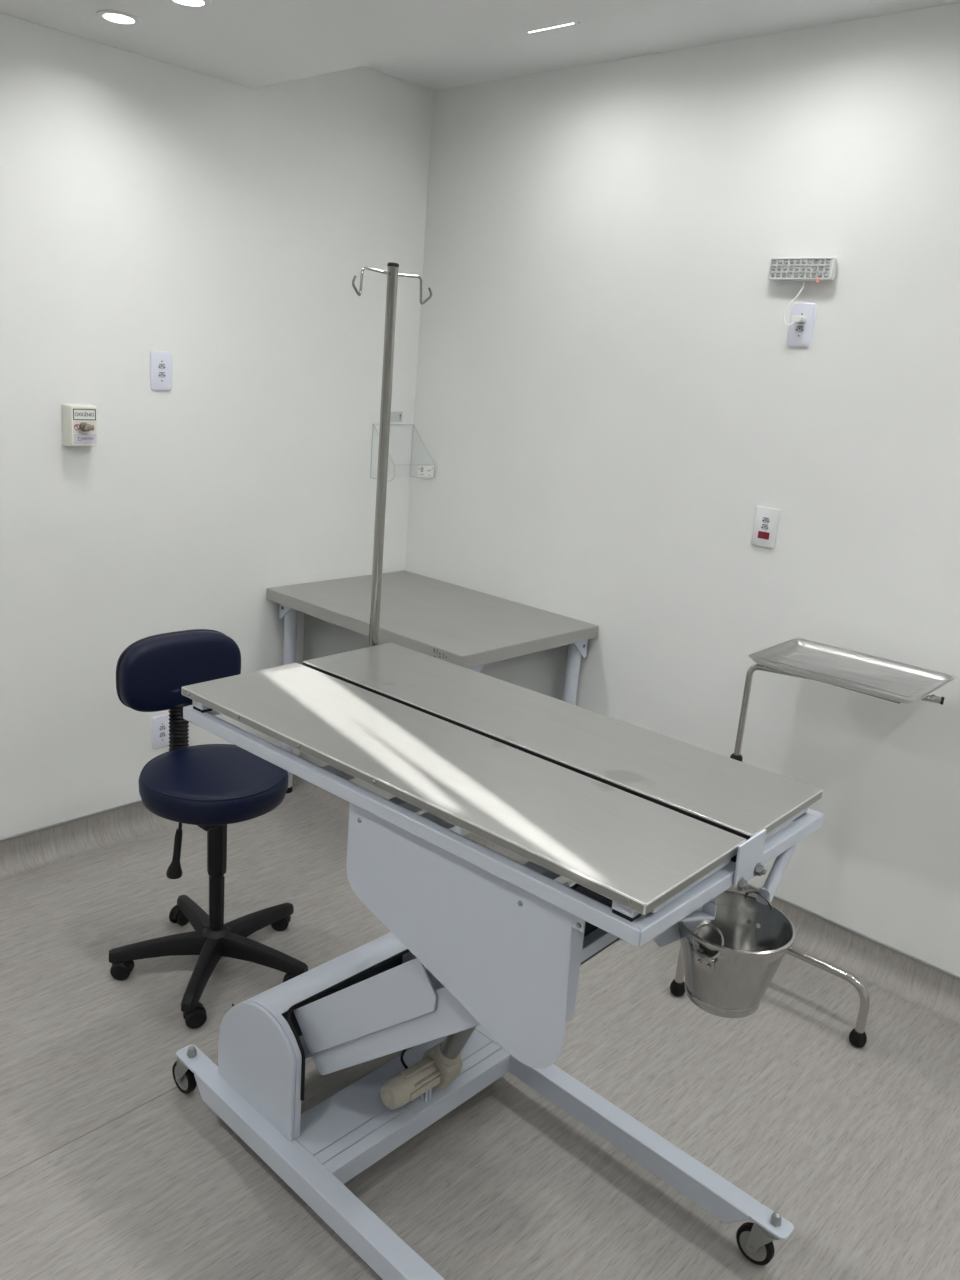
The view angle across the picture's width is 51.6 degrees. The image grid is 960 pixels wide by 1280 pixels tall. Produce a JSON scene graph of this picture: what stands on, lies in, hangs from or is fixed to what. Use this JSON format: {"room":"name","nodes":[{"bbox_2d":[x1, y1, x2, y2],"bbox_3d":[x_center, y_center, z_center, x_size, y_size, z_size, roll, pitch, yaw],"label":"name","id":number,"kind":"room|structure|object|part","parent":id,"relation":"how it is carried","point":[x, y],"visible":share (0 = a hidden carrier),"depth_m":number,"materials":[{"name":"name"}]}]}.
{"room":"operating room","nodes":[
{"label":"operating room","id":0,"kind":"room"},
{"bbox_2d":[0,13,432,838],"bbox_3d":[-1.768,-0.450,2.389,0.100,2.546,4.500,18,20,40],"label":"wall","id":1,"kind":"structure","parent":0,"point":[225,228],"depth_m":3.13,"materials":[{"name":"paint"}]},
{"bbox_2d":[61,404,97,445],"bbox_3d":[-1.152,-0.621,2.881,0.082,0.120,0.088,18,20,40],"label":"outlet","id":2,"kind":"object","parent":1,"relation":"attached to","point":[79,421],"visible":1,"depth_m":2.87,"materials":[{"name":"white plastic"}]},
{"bbox_2d":[0,756,299,879],"bbox_3d":[-1.978,0.781,2.484,0.059,0.096,3.796,18,20,40],"label":"baseboard","id":3,"kind":"structure","parent":1,"relation":"attached to","point":[19,855],"depth_m":3.22,"materials":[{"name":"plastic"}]},
{"bbox_2d":[151,713,169,749],"bbox_3d":[-1.079,0.311,3.367,0.008,0.118,0.074,18,20,40],"label":"wall outlet","id":4,"kind":"object","parent":1,"relation":"attached to","point":[160,728],"visible":0.87,"depth_m":3.36,"materials":[{"name":"white plastic"}]},
{"bbox_2d":[159,723,165,740],"bbox_3d":[-1.077,0.312,3.365,0.002,0.062,0.027,18,20,40],"label":"socket","id":5,"kind":"object","parent":4,"relation":"attached to","point":[162,726],"depth_m":3.36,"materials":[{"name":"grey plastic"}]},
{"bbox_2d":[150,351,171,390],"bbox_3d":[-0.981,-0.828,3.055,0.008,0.118,0.074,18,20,40],"label":"wall outlet","id":6,"kind":"object","parent":1,"relation":"attached to","point":[160,361],"visible":1,"depth_m":3.05,"materials":[{"name":"white plastic"}]},
{"bbox_2d":[158,361,165,380],"bbox_3d":[-0.979,-0.827,3.053,0.002,0.062,0.027,18,20,40],"label":"socket","id":7,"kind":"object","parent":6,"relation":"attached to","point":[161,364],"depth_m":3.05,"materials":[{"name":"grey plastic"}]},
{"bbox_2d":[390,411,402,421],"bbox_3d":[-0.328,-0.852,3.788,0.004,0.040,0.084,18,20,40],"label":"card","id":8,"kind":"object","parent":1,"relation":"attached to","point":[395,416],"visible":0.62,"depth_m":3.79,"materials":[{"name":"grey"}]},
{"bbox_2d":[370,424,434,481],"bbox_3d":[-0.290,-0.712,3.777,0.139,0.202,0.209,18,20,40],"label":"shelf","id":9,"kind":"object","parent":1,"relation":"attached to","point":[422,471],"visible":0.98,"depth_m":3.79,"materials":[{"name":"clear"}]},
{"bbox_2d":[0,0,683,88],"bbox_3d":[-0.225,-0.974,0.286,4.600,0.170,3.536,18,20,40],"label":"ceiling","id":10,"kind":"structure","parent":0,"point":[252,44],"depth_m":2.44,"materials":[{"name":"white paint"}]},
{"bbox_2d":[96,10,140,25],"bbox_3d":[-0.898,-1.546,2.468,0.106,0.006,0.106,18,20,40],"label":"recessed light","id":11,"kind":"object","parent":10,"relation":"in","point":[111,16],"visible":1,"depth_m":2.46,"materials":[{"name":"white"}]},
{"bbox_2d":[167,0,211,8],"bbox_3d":[-0.676,-1.479,2.294,0.106,0.006,0.106,18,20,40],"label":"recessed light","id":12,"kind":"object","parent":10,"relation":"in","point":[195,4],"visible":1,"depth_m":2.31,"materials":[{"name":"white"}]},
{"bbox_2d":[300,613,568,835],"bbox_3d":[-0.196,0.261,3.686,0.860,0.735,0.500,18,20,40],"label":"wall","id":13,"kind":"structure","parent":0,"point":[543,672],"depth_m":3.50,"materials":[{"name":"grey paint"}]},
{"bbox_2d":[296,777,349,816],"bbox_3d":[-0.411,0.607,3.570,0.860,0.096,0.059,18,20,40],"label":"baseboard","id":14,"kind":"structure","parent":13,"relation":"attached to","point":[325,797],"depth_m":3.73,"materials":[{"name":"plastic"}]},
{"bbox_2d":[0,789,959,1279],"bbox_3d":[-0.161,1.372,1.229,4.800,0.080,4.500,18,20,40],"label":"floor","id":15,"kind":"structure","parent":0,"point":[857,1148],"depth_m":2.22,"materials":[{"name":"laminate"}]},
{"bbox_2d":[109,629,307,1028],"bbox_3d":[-0.688,0.459,2.595,0.550,0.861,0.512,18,20,40],"label":"stool","id":16,"kind":"object","parent":15,"relation":"on","point":[210,787],"visible":0.87,"depth_m":2.59,"materials":[{"name":"blue leather"}]},
{"bbox_3d":[-0.842,0.807,2.619,0.258,0.055,0.052,0,16,-18],"label":"arm","id":17,"kind":"part","parent":16,"relation":"part of","materials":[{"name":"black plastic"}]},
{"bbox_3d":[-0.782,0.548,2.539,0.041,0.133,0.041,18,20,40],"label":"lever handle","id":18,"kind":"part","parent":16,"relation":"part of","materials":[{"name":"black plastic"}]},
{"bbox_3d":[-0.804,0.085,2.675,0.067,0.202,0.347,18,20,40],"label":"backrest","id":19,"kind":"part","parent":16,"relation":"part of","materials":[{"name":"blue leather"}]},
{"bbox_3d":[-0.789,0.769,2.772,0.052,0.055,0.258,-7,19,-35],"label":"arm","id":20,"kind":"part","parent":16,"relation":"part of","materials":[{"name":"black plastic"}]},
{"bbox_3d":[-0.710,0.844,2.527,0.052,0.055,0.258,5,16,-1],"label":"arm","id":21,"kind":"part","parent":16,"relation":"part of","materials":[{"name":"black plastic"}]},
{"bbox_3d":[-0.677,0.429,2.558,0.180,0.018,0.180,18,20,40],"label":"seat plate","id":22,"kind":"part","parent":16,"relation":"part of","materials":[{"name":"black plastic"}]},
{"bbox_3d":[-0.690,0.372,2.584,0.376,0.080,0.376,18,20,40],"label":"seat","id":23,"kind":"part","parent":16,"relation":"part of","materials":[{"name":"blue leather"}]},
{"bbox_3d":[-0.624,0.782,2.773,0.052,0.055,0.258,15,19,34],"label":"arm","id":24,"kind":"part","parent":16,"relation":"part of","materials":[{"name":"black plastic"}]},
{"bbox_3d":[-0.575,0.828,2.622,0.258,0.055,0.052,9,16,17],"label":"arm","id":25,"kind":"part","parent":16,"relation":"part of","materials":[{"name":"black plastic"}]},
{"bbox_2d":[0,881,572,1178],"bbox_3d":[-0.990,1.072,1.913,0.003,0.001,4.240,18,20,40],"label":"trim","id":26,"kind":"structure","parent":15,"relation":"in","point":[572,881],"depth_m":2.09,"materials":[{"name":"grey plastic"}]},
{"bbox_2d":[266,571,598,834],"bbox_3d":[-0.209,0.262,3.573,0.978,0.790,0.672,18,20,40],"label":"table","id":27,"kind":"object","parent":15,"relation":"on","point":[467,628],"visible":0.74,"depth_m":3.38,"materials":[{"name":"grey"}]},
{"bbox_3d":[-0.709,0.205,3.672,0.047,0.728,0.047,18,20,40],"label":"leg","id":28,"kind":"part","parent":27,"relation":"part of","materials":[{"name":"grey metal"}]},
{"bbox_3d":[-0.068,0.415,3.107,0.047,0.728,0.047,18,20,40],"label":"leg","id":29,"kind":"part","parent":27,"relation":"part of","materials":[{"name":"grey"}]},
{"bbox_3d":[0.301,0.337,3.496,0.047,0.728,0.047,18,20,40],"label":"leg","id":30,"kind":"part","parent":27,"relation":"part of","materials":[{"name":"grey metal"}]},
{"bbox_2d":[172,643,823,1279],"bbox_3d":[-0.022,0.638,1.935,1.205,0.973,0.618,18,21,40],"label":"table","id":31,"kind":"object","parent":15,"relation":"on","point":[477,968],"visible":1,"depth_m":1.73,"materials":[{"name":"brushed steel"},{"name":"light blue-grey painted steel"},{"name":"black rubber"}]},
{"bbox_3d":[-0.627,0.918,2.175,0.088,0.006,0.049,17,20,38],"label":"caster plate","id":32,"kind":"part","parent":31,"relation":"part of","materials":[{"name":"grey metal"}]},
{"bbox_3d":[-0.457,0.844,2.018,0.260,0.246,0.008,18,21,40],"label":"housing plate","id":33,"kind":"part","parent":31,"relation":"part of","materials":[{"name":"grey metal"}]},
{"bbox_3d":[-0.232,1.071,1.827,1.018,0.052,0.048,18,21,40],"label":"rail","id":34,"kind":"part","parent":31,"relation":"part of","materials":[{"name":"grey metal"}]},
{"bbox_2d":[245,932,408,1100],"bbox_3d":[-0.274,0.802,2.202,0.270,0.239,0.516,18,20,40],"label":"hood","id":35,"kind":"object","parent":31,"relation":"attached to","point":[281,1031],"depth_m":2.02,"materials":[{"name":"white metal"}]},
{"bbox_3d":[-0.225,0.680,1.843,0.391,0.361,0.003,18,21,40],"label":"lift arm","id":36,"kind":"part","parent":31,"relation":"part of","materials":[{"name":"grey metal"}]},
{"bbox_2d":[352,262,431,646],"bbox_3d":[-0.210,-0.343,2.231,0.058,0.951,0.236,17,20,38],"label":"pole","id":37,"kind":"object","parent":31,"relation":"attached to","point":[392,273],"visible":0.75,"depth_m":2.20,"materials":[{"name":"metal"}]},
{"bbox_3d":[-0.150,0.695,1.797,0.500,0.453,0.020,18,21,40],"label":"link arm","id":38,"kind":"part","parent":31,"relation":"part of","materials":[{"name":"grey metal"}]},
{"bbox_3d":[-0.146,0.927,2.074,0.065,0.063,0.134,17,20,38],"label":"actuator motor","id":39,"kind":"part","parent":31,"relation":"part of","materials":[{"name":"beige plastic"}]},
{"bbox_3d":[-0.098,0.769,2.392,0.260,0.246,0.008,18,21,40],"label":"housing plate","id":40,"kind":"part","parent":31,"relation":"part of","materials":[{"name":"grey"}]},
{"bbox_3d":[0.273,0.395,1.614,0.006,0.146,0.510,17,20,38],"label":"cross plate","id":41,"kind":"part","parent":31,"relation":"part of","materials":[{"name":"white metal"}]},
{"bbox_3d":[0.156,0.990,2.230,1.018,0.052,0.048,18,21,40],"label":"rail","id":42,"kind":"part","parent":31,"relation":"part of","materials":[{"name":"grey metal"}]},
{"bbox_2d":[677,890,795,1017],"bbox_3d":[0.392,0.493,1.563,0.185,0.158,0.191,17,20,38],"label":"bucket","id":43,"kind":"object","parent":31,"relation":"hanging from","point":[730,960],"visible":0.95,"depth_m":1.53,"materials":[{"name":"metal"}]},
{"bbox_3d":[0.342,0.452,1.487,0.050,0.048,0.024,17,20,38],"label":"ring handle","id":44,"kind":"part","parent":43,"relation":"part of","materials":[{"name":"silver metal"}]},
{"bbox_3d":[0.452,0.427,1.611,0.050,0.048,0.024,17,20,38],"label":"ring handle","id":45,"kind":"part","parent":43,"relation":"part of","materials":[{"name":"silver metal"}]},
{"bbox_3d":[0.406,0.330,1.490,0.004,0.076,0.094,17,20,38],"label":"lock plate","id":46,"kind":"part","parent":31,"relation":"part of","materials":[{"name":"grey metal"}]},
{"bbox_3d":[0.550,1.098,1.873,0.078,0.006,0.049,17,20,38],"label":"caster plate","id":47,"kind":"part","parent":31,"relation":"part of","materials":[{"name":"grey metal"}]},
{"bbox_2d":[670,664,944,1046],"bbox_3d":[0.858,0.547,2.615,0.507,0.925,0.441,18,20,40],"label":"stand","id":48,"kind":"object","parent":15,"relation":"on","point":[857,1036],"visible":0.52,"depth_m":2.59,"materials":[{"name":"silver metal"}]},
{"bbox_3d":[0.596,0.853,2.754,0.023,0.151,0.175,16,19,35],"label":"leg","id":49,"kind":"part","parent":48,"relation":"part of","materials":[{"name":"silver metal"}]},
{"bbox_3d":[0.822,0.892,2.680,0.460,0.151,0.023,17,20,38],"label":"leg","id":50,"kind":"part","parent":48,"relation":"part of","materials":[{"name":"silver metal"}]},
{"bbox_2d":[749,637,954,703],"bbox_3d":[0.956,0.075,2.565,0.438,0.022,0.321,17,20,38],"label":"tray","id":51,"kind":"object","parent":48,"relation":"on","point":[896,681],"visible":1,"depth_m":2.58,"materials":[{"name":"silver metal"}]},
{"bbox_2d":[365,0,959,90],"bbox_3d":[0.045,-1.149,0.526,4.800,0.080,4.500,18,20,40],"label":"ceiling","id":52,"kind":"structure","parent":0,"point":[684,24],"depth_m":2.81,"materials":[{"name":"white paint"}]},
{"bbox_2d":[527,22,579,33],"bbox_3d":[0.145,-1.700,2.708,0.184,0.014,0.184,18,20,40],"label":"recessed light","id":53,"kind":"object","parent":52,"relation":"in","point":[576,22],"visible":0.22,"depth_m":2.76,"materials":[{"name":"white"}]},
{"bbox_2d":[405,2,959,976],"bbox_3d":[1.477,-0.194,2.424,4.700,2.546,0.100,18,20,40],"label":"wall","id":54,"kind":"structure","parent":0,"point":[610,392],"depth_m":2.95,"materials":[{"name":"paint"}]},
{"bbox_2d":[750,506,780,548],"bbox_3d":[0.841,-0.332,2.925,0.077,0.116,0.009,18,20,40],"label":"wall outlet","id":55,"kind":"object","parent":54,"relation":"attached to","point":[766,520],"visible":1,"depth_m":2.92,"materials":[{"name":"white plastic"}]},
{"bbox_2d":[757,531,769,539],"bbox_3d":[0.837,-0.309,2.929,0.036,0.021,0.003,18,20,40],"label":"label","id":56,"kind":"object","parent":55,"relation":"attached to","point":[761,535],"depth_m":2.93,"materials":[{"name":"red plastic"}]},
{"bbox_2d":[761,517,769,529],"bbox_3d":[0.840,-0.342,2.920,0.027,0.036,0.002,18,20,40],"label":"socket","id":57,"kind":"object","parent":55,"relation":"attached to","point":[765,521],"depth_m":2.92,"materials":[{"name":"grey plastic"}]},
{"bbox_2d":[786,303,815,347],"bbox_3d":[0.894,-0.878,2.765,0.074,0.118,0.008,18,20,40],"label":"wall outlet","id":58,"kind":"object","parent":54,"relation":"attached to","point":[798,334],"visible":0.8,"depth_m":2.76,"materials":[{"name":"white plastic"}]},
{"bbox_2d":[795,313,803,336],"bbox_3d":[0.892,-0.877,2.763,0.027,0.062,0.002,18,20,40],"label":"socket","id":59,"kind":"object","parent":58,"relation":"attached to","point":[799,327],"depth_m":2.77,"materials":[{"name":"grey plastic"}]},
{"bbox_2d":[767,257,836,325],"bbox_3d":[0.876,-0.960,2.738,0.190,0.180,0.048,18,20,40],"label":"lamp","id":60,"kind":"object","parent":54,"relation":"attached to","point":[817,269],"depth_m":2.72,"materials":[{"name":"white plastic"}]},
{"bbox_3d":[0.875,-0.930,2.740,0.051,0.123,0.041,18,20,40],"label":"power cord","id":61,"kind":"part","parent":60,"relation":"part of","materials":[{"name":"white plastic"}]},
{"bbox_2d":[726,884,959,1024],"bbox_3d":[1.605,1.085,2.449,3.736,0.096,0.059,18,20,40],"label":"baseboard","id":62,"kind":"structure","parent":54,"relation":"attached to","point":[937,992],"depth_m":2.87,"materials":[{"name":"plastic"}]}
]}

